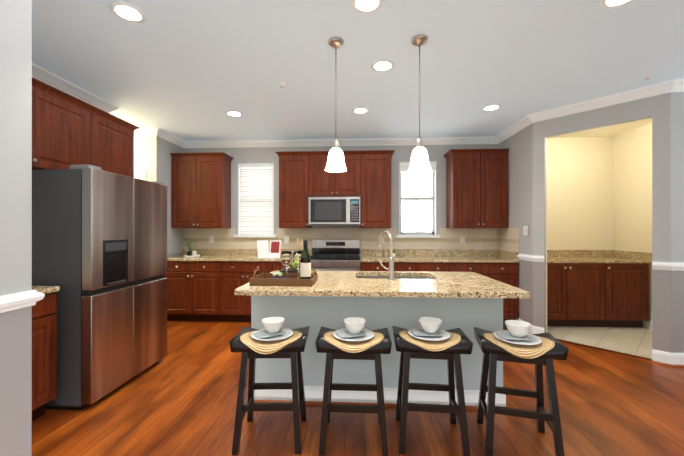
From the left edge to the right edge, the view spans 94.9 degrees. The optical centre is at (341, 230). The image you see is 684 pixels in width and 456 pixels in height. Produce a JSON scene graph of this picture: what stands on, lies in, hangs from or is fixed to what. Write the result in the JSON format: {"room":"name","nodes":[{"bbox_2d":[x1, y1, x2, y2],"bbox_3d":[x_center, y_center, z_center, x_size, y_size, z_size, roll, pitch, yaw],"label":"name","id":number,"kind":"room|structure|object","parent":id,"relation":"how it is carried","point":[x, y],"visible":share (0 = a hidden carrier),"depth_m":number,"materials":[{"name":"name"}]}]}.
{"room":"kitchen","nodes":[
{"label":"kitchen","id":0,"kind":"room"},
{"bbox_2d":[0,0,683,455],"bbox_3d":[0.006,-0.060,1.734,9.040,2.740,6.711,0,0,3],"label":"wall","id":1,"kind":"structure","parent":0,"point":[622,192],"depth_m":3.83,"materials":[{"name":"grey paint"}]},
{"bbox_2d":[32,77,95,169],"bbox_3d":[-2.554,-0.830,2.399,0.332,0.680,1.133,0,0,3],"label":"upper cabinet","id":2,"kind":"object","parent":1,"relation":"attached to","point":[67,130],"depth_m":2.65,"materials":[{"name":"brown wood"}]},
{"bbox_2d":[96,109,135,177],"bbox_3d":[-2.510,-0.830,3.248,0.332,0.680,0.567,0,0,3],"label":"upper cabinet","id":3,"kind":"object","parent":1,"relation":"attached to","point":[114,135],"depth_m":3.24,"materials":[{"name":"brown wood"}]},
{"bbox_2d":[170,152,233,227],"bbox_3d":[-2.169,-0.604,4.896,0.828,1.130,0.373,0,0,3],"label":"upper cabinet","id":4,"kind":"object","parent":1,"relation":"attached to","point":[200,190],"visible":1,"depth_m":4.75,"materials":[{"name":"brown wood"}]},
{"bbox_2d":[183,249,311,256],"bbox_3d":[-1.529,0.346,5.037,2.105,0.099,0.023,0,0,3],"label":"backsplash","id":5,"kind":"structure","parent":1,"relation":"attached to","point":[232,252],"depth_m":5.03,"materials":[{"name":"beige stone"}]},
{"bbox_2d":[234,163,276,237],"bbox_3d":[-1.383,-0.484,5.080,0.684,1.190,0.169,0,0,3],"label":"window","id":6,"kind":"structure","parent":1,"relation":"in","point":[255,200],"depth_m":5.07,"materials":[{"name":"white"}]},
{"bbox_2d":[279,151,311,227],"bbox_3d":[-0.708,-0.604,4.834,0.452,1.130,0.345,0,0,3],"label":"upper cabinet","id":7,"kind":"object","parent":1,"relation":"attached to","point":[294,166],"depth_m":4.66,"materials":[{"name":"brown wood"}]},
{"bbox_2d":[311,150,362,197],"bbox_3d":[-0.102,-0.836,4.803,0.762,0.665,0.345,0,0,3],"label":"upper cabinet","id":8,"kind":"object","parent":1,"relation":"attached to","point":[349,183],"depth_m":4.63,"materials":[{"name":"brown wood"}]},
{"bbox_2d":[308,197,359,225],"bbox_3d":[-0.104,-0.283,4.758,0.758,0.418,0.430,0,0,3],"label":"microwave","id":9,"kind":"object","parent":8,"relation":"attached to","point":[333,211],"visible":1,"depth_m":4.58,"materials":[{"name":"silver metal"}]},
{"bbox_2d":[0,253,683,312],"bbox_3d":[1.315,0.345,1.345,6.146,0.078,5.830,0,0,3],"label":"trim","id":10,"kind":"structure","parent":1,"relation":"attached to","point":[11,302],"depth_m":1.60,"materials":[{"name":"white wood"}]},
{"bbox_2d":[183,228,519,251],"bbox_3d":[-0.100,0.129,4.658,5.004,0.330,0.640,0,0,3],"label":"tile backsplash","id":11,"kind":"structure","parent":1,"relation":"attached to","point":[506,239],"depth_m":4.94,"materials":[{"name":"tile"}]},
{"bbox_2d":[209,236,213,242],"bbox_3d":[-2.107,0.148,5.067,0.075,0.120,0.008,0,0,3],"label":"electrical outlet","id":12,"kind":"object","parent":11,"relation":"attached to","point":[211,239],"visible":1,"depth_m":5.07,"materials":[{"name":"white plastic"}]},
{"bbox_2d":[284,236,288,243],"bbox_3d":[-0.886,0.148,5.004,0.075,0.120,0.008,0,0,3],"label":"electrical outlet","id":13,"kind":"object","parent":11,"relation":"attached to","point":[286,239],"visible":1,"depth_m":5.00,"materials":[{"name":"white plastic"}]},
{"bbox_2d":[460,236,464,243],"bbox_3d":[1.864,0.148,4.861,0.075,0.120,0.008,0,0,3],"label":"electrical outlet","id":14,"kind":"object","parent":11,"relation":"attached to","point":[462,239],"visible":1,"depth_m":4.86,"materials":[{"name":"white plastic"}]},
{"bbox_2d":[32,63,683,147],"bbox_3d":[0.006,-1.383,1.734,8.800,0.090,6.470,0,0,3],"label":"crown molding","id":15,"kind":"structure","parent":1,"relation":"attached to","point":[75,91],"depth_m":4.09,"materials":[{"name":"white wood"}]},
{"bbox_2d":[360,150,390,227],"bbox_3d":[0.505,-0.604,4.771,0.454,1.130,0.345,0,0,3],"label":"upper cabinet","id":16,"kind":"object","parent":1,"relation":"attached to","point":[365,177],"depth_m":4.60,"materials":[{"name":"brown wood"}]},
{"bbox_2d":[396,161,439,237],"bbox_3d":[1.188,-0.484,4.946,0.671,1.190,0.169,0,0,3],"label":"window","id":17,"kind":"structure","parent":1,"relation":"in","point":[403,166],"depth_m":4.97,"materials":[{"name":"white"}]},
{"bbox_2d":[360,249,495,256],"bbox_3d":[1.351,0.346,4.888,2.124,0.099,0.023,0,0,3],"label":"backsplash","id":18,"kind":"structure","parent":1,"relation":"attached to","point":[363,252],"depth_m":4.87,"materials":[{"name":"beige stone"}]},
{"bbox_2d":[443,149,508,227],"bbox_3d":[1.982,-0.604,4.681,0.828,1.130,0.373,0,0,3],"label":"upper cabinet","id":19,"kind":"object","parent":1,"relation":"attached to","point":[476,188],"visible":1,"depth_m":4.53,"materials":[{"name":"brown wood"}]},
{"bbox_2d":[496,250,519,260],"bbox_3d":[2.383,0.346,4.515,0.023,0.099,0.614,0,0,3],"label":"backsplash","id":20,"kind":"structure","parent":1,"relation":"attached to","point":[499,253],"depth_m":4.51,"materials":[{"name":"beige stone"}]},
{"bbox_2d":[523,226,527,234],"bbox_3d":[2.357,0.001,4.030,0.010,0.120,0.115,0,0,3],"label":"light switch","id":21,"kind":"object","parent":1,"relation":"attached to","point":[525,230],"visible":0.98,"depth_m":4.03,"materials":[{"name":"white plastic"}]},
{"bbox_2d":[547,250,614,257],"bbox_3d":[3.326,0.346,4.786,1.576,0.099,0.023,0,0,3],"label":"backsplash","id":22,"kind":"structure","parent":1,"relation":"attached to","point":[550,253],"depth_m":4.76,"materials":[{"name":"beige stone"}]},
{"bbox_2d":[517,318,683,367],"bbox_3d":[1.318,1.244,1.365,6.141,0.130,5.870,0,0,3],"label":"baseboard","id":23,"kind":"structure","parent":1,"relation":"attached to","point":[664,358],"depth_m":3.06,"materials":[{"name":"white"}]},
{"bbox_2d":[615,250,651,261],"bbox_3d":[4.085,0.346,4.426,0.023,0.099,0.614,0,0,3],"label":"backsplash","id":24,"kind":"structure","parent":1,"relation":"attached to","point":[618,254],"depth_m":4.42,"materials":[{"name":"beige stone"}]},
{"bbox_2d":[32,321,683,455],"bbox_3d":[0.008,1.369,1.773,9.200,0.120,6.950,0,0,3],"label":"floor","id":25,"kind":"structure","parent":0,"point":[180,399],"depth_m":2.18,"materials":[{"name":"brown wood"}]},
{"bbox_2d":[32,286,59,420],"bbox_3d":[-2.392,0.852,1.690,0.730,0.915,1.135,0,0,3],"label":"base cabinet","id":26,"kind":"object","parent":25,"relation":"on","point":[44,336],"visible":0.29,"depth_m":2.15,"materials":[{"name":"brown wood"}]},
{"bbox_2d":[32,165,166,409],"bbox_3d":[-2.217,0.415,2.742,0.895,1.790,0.905,0,0,3],"label":"refrigerator","id":27,"kind":"object","parent":25,"relation":"on","point":[99,246],"visible":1,"depth_m":2.35,"materials":[{"name":"grey metal"}]},
{"bbox_2d":[165,261,220,320],"bbox_3d":[-2.155,0.872,4.767,0.882,0.877,0.627,0,0,3],"label":"base cabinet","id":28,"kind":"object","parent":25,"relation":"on","point":[205,284],"depth_m":4.45,"materials":[{"name":"brown wood"}]},
{"bbox_2d":[167,253,292,260],"bbox_3d":[-1.545,0.414,4.729,2.105,0.036,0.641,0,0,3],"label":"countertop","id":29,"kind":"structure","parent":28,"relation":"on","point":[203,256],"depth_m":4.44,"materials":[{"name":"beige stone"}]},
{"bbox_2d":[182,238,199,256],"bbox_3d":[-2.299,0.258,4.767,0.268,0.275,0.240,0,0,3],"label":"potted plant","id":30,"kind":"object","parent":29,"relation":"on","point":[191,253],"visible":1,"depth_m":4.74,"materials":[{"name":"green plant"}]},
{"bbox_2d":[257,240,280,257],"bbox_3d":[-1.045,0.268,4.529,0.331,0.252,0.215,0,0,3],"label":"cookbook","id":31,"kind":"object","parent":29,"relation":"on","point":[263,249],"visible":0.98,"depth_m":4.51,"materials":[{"name":"white paper"}]},
{"bbox_2d":[297,238,302,250],"bbox_3d":[-0.624,0.252,4.655,0.089,0.288,0.074,0,0,3],"label":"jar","id":32,"kind":"object","parent":29,"relation":"on","point":[299,243],"visible":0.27,"depth_m":4.64,"materials":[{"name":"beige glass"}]},
{"bbox_2d":[221,261,272,321],"bbox_3d":[-1.337,0.872,4.724,0.758,0.877,0.625,0,0,3],"label":"base cabinet","id":33,"kind":"object","parent":25,"relation":"on","point":[234,274],"depth_m":4.42,"materials":[{"name":"brown wood"}]},
{"bbox_2d":[229,326,309,454],"bbox_3d":[-0.445,0.984,2.012,0.450,0.652,0.355,0,0,-1],"label":"stool","id":34,"kind":"object","parent":25,"relation":"on","point":[292,351],"visible":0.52,"depth_m":1.89,"materials":[{"name":"black paint"}]},
{"bbox_2d":[240,317,301,353],"bbox_3d":[-0.445,0.644,1.982,0.379,0.147,0.326,0,0,3],"label":"place setting","id":35,"kind":"object","parent":34,"relation":"on","point":[273,335],"visible":1,"depth_m":1.95,"materials":[{"name":"wicker"}]},
{"bbox_2d":[273,261,292,270],"bbox_3d":[-0.726,0.872,4.692,0.465,0.877,0.625,0,0,3],"label":"base cabinet","id":36,"kind":"object","parent":25,"relation":"on","point":[277,265],"depth_m":4.39,"materials":[{"name":"brown wood"}]},
{"bbox_2d":[310,240,359,270],"bbox_3d":[-0.113,0.719,4.615,0.757,1.145,0.666,0,0,3],"label":"range","id":37,"kind":"object","parent":25,"relation":"on","point":[334,255],"visible":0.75,"depth_m":4.60,"materials":[{"name":"silver metal"}]},
{"bbox_2d":[315,326,391,455],"bbox_3d":[0.075,0.984,1.995,0.450,0.652,0.355,0,0,3],"label":"stool","id":38,"kind":"object","parent":25,"relation":"on","point":[374,352],"visible":0.69,"depth_m":1.86,"materials":[{"name":"black paint"}]},
{"bbox_2d":[324,317,383,352],"bbox_3d":[0.074,0.639,1.975,0.380,0.136,0.327,0,0,3],"label":"place setting","id":39,"kind":"object","parent":38,"relation":"on","point":[354,336],"visible":1,"depth_m":1.94,"materials":[{"name":"wicker"}]},
{"bbox_2d":[242,294,506,409],"bbox_3d":[0.262,0.871,2.679,1.948,0.878,0.695,0,0,3],"label":"kitchen island","id":40,"kind":"object","parent":25,"relation":"on","point":[466,303],"depth_m":2.36,"materials":[{"name":"grey paint"}]},
{"bbox_2d":[234,270,529,297],"bbox_3d":[0.266,0.412,2.548,1.934,0.036,1.026,0,0,3],"label":"island countertop","id":41,"kind":"structure","parent":40,"relation":"on","point":[329,284],"depth_m":2.18,"materials":[{"name":"beige stone"}]},
{"bbox_2d":[249,269,317,286],"bbox_3d":[-0.427,0.343,2.372,0.454,0.103,0.300,0,0,3],"label":"tray","id":42,"kind":"object","parent":41,"relation":"on","point":[260,279],"visible":0.98,"depth_m":2.23,"materials":[{"name":"brown wood"}]},
{"bbox_2d":[266,272,290,278],"bbox_3d":[-0.504,0.352,2.357,0.245,0.063,0.180,0,0,3],"label":"tray","id":43,"kind":"object","parent":42,"relation":"on","point":[278,274],"visible":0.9,"depth_m":2.38,"materials":[{"name":"brown wood"}]},
{"bbox_2d":[281,251,291,277],"bbox_3d":[-0.422,0.271,2.396,0.082,0.225,0.082,0,0,3],"label":"wine glass","id":44,"kind":"object","parent":42,"relation":"on","point":[286,258],"visible":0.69,"depth_m":2.37,"materials":[{"name":"white"}]},
{"bbox_2d":[293,251,302,278],"bbox_3d":[-0.330,0.271,2.367,0.082,0.225,0.082,0,0,3],"label":"wine glass","id":45,"kind":"object","parent":42,"relation":"on","point":[296,257],"visible":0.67,"depth_m":2.33,"materials":[{"name":"white"}]},
{"bbox_2d":[300,240,310,278],"bbox_3d":[-0.266,0.226,2.288,0.077,0.314,0.077,0,0,3],"label":"wine bottle","id":46,"kind":"object","parent":42,"relation":"on","point":[305,265],"visible":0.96,"depth_m":2.26,"materials":[{"name":"green glass"}]},
{"bbox_2d":[280,262,299,272],"bbox_3d":[-0.463,0.341,2.924,0.210,0.106,0.210,0,0,-2],"label":"plate stack","id":47,"kind":"object","parent":41,"relation":"on","point":[294,269],"visible":0.56,"depth_m":2.83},
{"bbox_2d":[378,231,394,279],"bbox_3d":[0.365,0.197,2.607,0.127,0.395,0.225,0,0,3],"label":"faucet","id":48,"kind":"object","parent":41,"relation":"on","point":[391,267],"visible":1,"depth_m":2.51,"materials":[{"name":"silver metal"}]},
{"bbox_2d":[358,274,429,277],"bbox_3d":[0.460,0.531,2.767,0.705,0.225,0.404,0,0,3],"label":"sink","id":49,"kind":"object","parent":41,"relation":"in","point":[359,275],"depth_m":2.95,"materials":[{"name":"beige stone"}]},
{"bbox_2d":[360,261,395,270],"bbox_3d":[0.505,0.872,4.628,0.462,0.877,0.625,0,0,3],"label":"base cabinet","id":50,"kind":"object","parent":25,"relation":"on","point":[364,265],"depth_m":4.32,"materials":[{"name":"brown wood"}]},
{"bbox_2d":[396,261,455,271],"bbox_3d":[1.129,0.872,4.596,0.787,0.877,0.625,0,0,3],"label":"base cabinet","id":51,"kind":"object","parent":25,"relation":"on","point":[431,266],"depth_m":4.28,"materials":[{"name":"brown wood"}]},
{"bbox_2d":[392,326,472,455],"bbox_3d":[0.555,0.984,2.000,0.465,0.652,0.376,0,0,3],"label":"stool","id":52,"kind":"object","parent":25,"relation":"on","point":[450,355],"visible":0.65,"depth_m":1.88,"materials":[{"name":"black paint"}]},
{"bbox_2d":[399,317,460,350],"bbox_3d":[0.554,0.636,1.985,0.380,0.131,0.326,0,0,3],"label":"place setting","id":53,"kind":"object","parent":52,"relation":"on","point":[429,334],"visible":1,"depth_m":1.95,"materials":[{"name":"wicker"}]},
{"bbox_2d":[456,261,519,325],"bbox_3d":[1.959,0.872,4.553,0.875,0.877,0.625,0,0,3],"label":"base cabinet","id":54,"kind":"object","parent":25,"relation":"on","point":[501,265],"depth_m":4.23,"materials":[{"name":"brown wood"}]},
{"bbox_2d":[360,257,511,260],"bbox_3d":[1.335,0.413,4.579,2.124,0.036,0.641,0,0,3],"label":"countertop","id":55,"kind":"structure","parent":54,"relation":"on","point":[361,258],"depth_m":4.40,"materials":[{"name":"beige stone"}]},
{"bbox_2d":[385,249,402,256],"bbox_3d":[0.783,0.331,4.703,0.279,0.129,0.085,0,0,3],"label":"jar","id":56,"kind":"object","parent":55,"relation":"on","point":[394,253],"visible":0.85,"depth_m":4.70,"materials":[{"name":"beige ceramic"}]},
{"bbox_2d":[474,327,568,455],"bbox_3d":[1.078,0.984,1.943,0.450,0.652,0.355,0,0,15],"label":"stool","id":57,"kind":"object","parent":25,"relation":"on","point":[493,354],"visible":0.71,"depth_m":1.85,"materials":[{"name":"black paint"}]},
{"bbox_2d":[484,320,554,358],"bbox_3d":[1.071,0.644,1.914,0.378,0.147,0.328,0,0,3],"label":"place setting","id":58,"kind":"object","parent":57,"relation":"on","point":[516,338],"visible":1,"depth_m":1.88,"materials":[{"name":"wicker"}]},
{"bbox_2d":[547,262,606,326],"bbox_3d":[3.016,0.872,4.498,0.983,0.877,0.625,0,0,3],"label":"base cabinet","id":59,"kind":"object","parent":25,"relation":"on","point":[597,288],"depth_m":4.18,"materials":[{"name":"brown wood"}]},
{"bbox_2d":[547,258,646,261],"bbox_3d":[3.310,0.413,4.477,1.576,0.036,0.641,0,0,3],"label":"countertop","id":60,"kind":"structure","parent":59,"relation":"on","point":[548,259],"depth_m":4.19,"materials":[{"name":"beige stone"}]},
{"bbox_2d":[547,119,651,360],"bbox_3d":[3.259,-0.058,3.929,1.731,2.737,1.789,0,0,3],"label":"pantry","id":61,"kind":"object","parent":25,"relation":"on","point":[636,342],"depth_m":3.91,"materials":[{"name":"beige tile"}]},
{"bbox_2d":[607,262,650,327],"bbox_3d":[3.784,0.872,4.458,0.555,0.877,0.625,0,0,3],"label":"base cabinet","id":62,"kind":"object","parent":25,"relation":"on","point":[627,282],"depth_m":4.15,"materials":[{"name":"brown wood"}]},
{"bbox_2d":[32,0,683,141],"bbox_3d":[0.008,-1.490,1.774,9.200,0.120,6.950,0,0,3],"label":"ceiling","id":63,"kind":"structure","parent":0,"point":[189,70],"depth_m":2.64,"materials":[{"name":"white paint"}]},
{"bbox_2d":[109,1,145,22],"bbox_3d":[-1.399,-1.424,2.055,0.200,0.010,0.200,0,0,3],"label":"recessed light","id":64,"kind":"object","parent":63,"relation":"in","point":[127,12],"visible":1,"depth_m":2.05,"materials":[{"name":"white"}]},
{"bbox_2d":[226,110,242,116],"bbox_3d":[-1.311,-1.423,3.827,0.200,0.010,0.200,0,0,3],"label":"recessed light","id":65,"kind":"object","parent":63,"relation":"in","point":[234,113],"visible":1,"depth_m":3.82,"materials":[{"name":"white"}]},
{"bbox_2d":[325,37,346,171],"bbox_3d":[-0.046,-0.942,2.378,0.166,0.972,0.166,0,0,3],"label":"pendant light","id":66,"kind":"object","parent":63,"relation":"hanging from","point":[335,161],"visible":1,"depth_m":2.35,"materials":[{"name":"white glass"}]},
{"bbox_2d":[352,107,368,113],"bbox_3d":[0.222,-1.423,3.728,0.200,0.010,0.200,0,0,3],"label":"recessed light","id":67,"kind":"object","parent":63,"relation":"in","point":[360,110],"visible":1,"depth_m":3.72,"materials":[{"name":"white"}]},
{"bbox_2d":[351,0,382,13],"bbox_3d":[0.157,-1.424,1.963,0.200,0.010,0.200,0,0,3],"label":"recessed light","id":68,"kind":"object","parent":63,"relation":"in","point":[365,6],"visible":1,"depth_m":1.99,"materials":[{"name":"white"}]},
{"bbox_2d":[371,59,393,71],"bbox_3d":[0.351,-1.424,2.716,0.200,0.010,0.200,0,0,3],"label":"recessed light","id":69,"kind":"object","parent":63,"relation":"in","point":[382,65],"visible":1,"depth_m":2.71,"materials":[{"name":"white"}]},
{"bbox_2d":[408,34,430,171],"bbox_3d":[0.581,-0.942,2.348,0.166,0.972,0.166,0,0,3],"label":"pendant light","id":70,"kind":"object","parent":63,"relation":"hanging from","point":[419,162],"visible":1,"depth_m":2.31,"materials":[{"name":"white glass"}]},
{"bbox_2d":[482,104,500,110],"bbox_3d":[1.734,-1.423,3.640,0.200,0.010,0.200,0,0,3],"label":"recessed light","id":71,"kind":"object","parent":63,"relation":"in","point":[491,107],"visible":1,"depth_m":3.63,"materials":[{"name":"white"}]},
{"bbox_2d":[600,0,632,8],"bbox_3d":[1.706,-1.424,1.916,0.200,0.010,0.200,0,0,3],"label":"recessed light","id":72,"kind":"object","parent":63,"relation":"in","point":[607,4],"visible":1,"depth_m":1.97,"materials":[{"name":"white"}]},
{"bbox_2d":[642,74,651,79],"bbox_3d":[2.816,-1.411,2.895,0.068,0.034,0.068,0,0,3],"label":"sprinkler","id":73,"kind":"object","parent":63,"relation":"attached to","point":[647,76],"visible":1,"depth_m":2.89,"materials":[{"name":"white metal"}]},
{"label":"outside","id":74,"kind":"structure","parent":0,"visible":0},
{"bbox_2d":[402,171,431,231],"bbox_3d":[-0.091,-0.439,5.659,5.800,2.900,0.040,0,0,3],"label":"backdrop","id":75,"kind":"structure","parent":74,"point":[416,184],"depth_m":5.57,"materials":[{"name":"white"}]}
]}

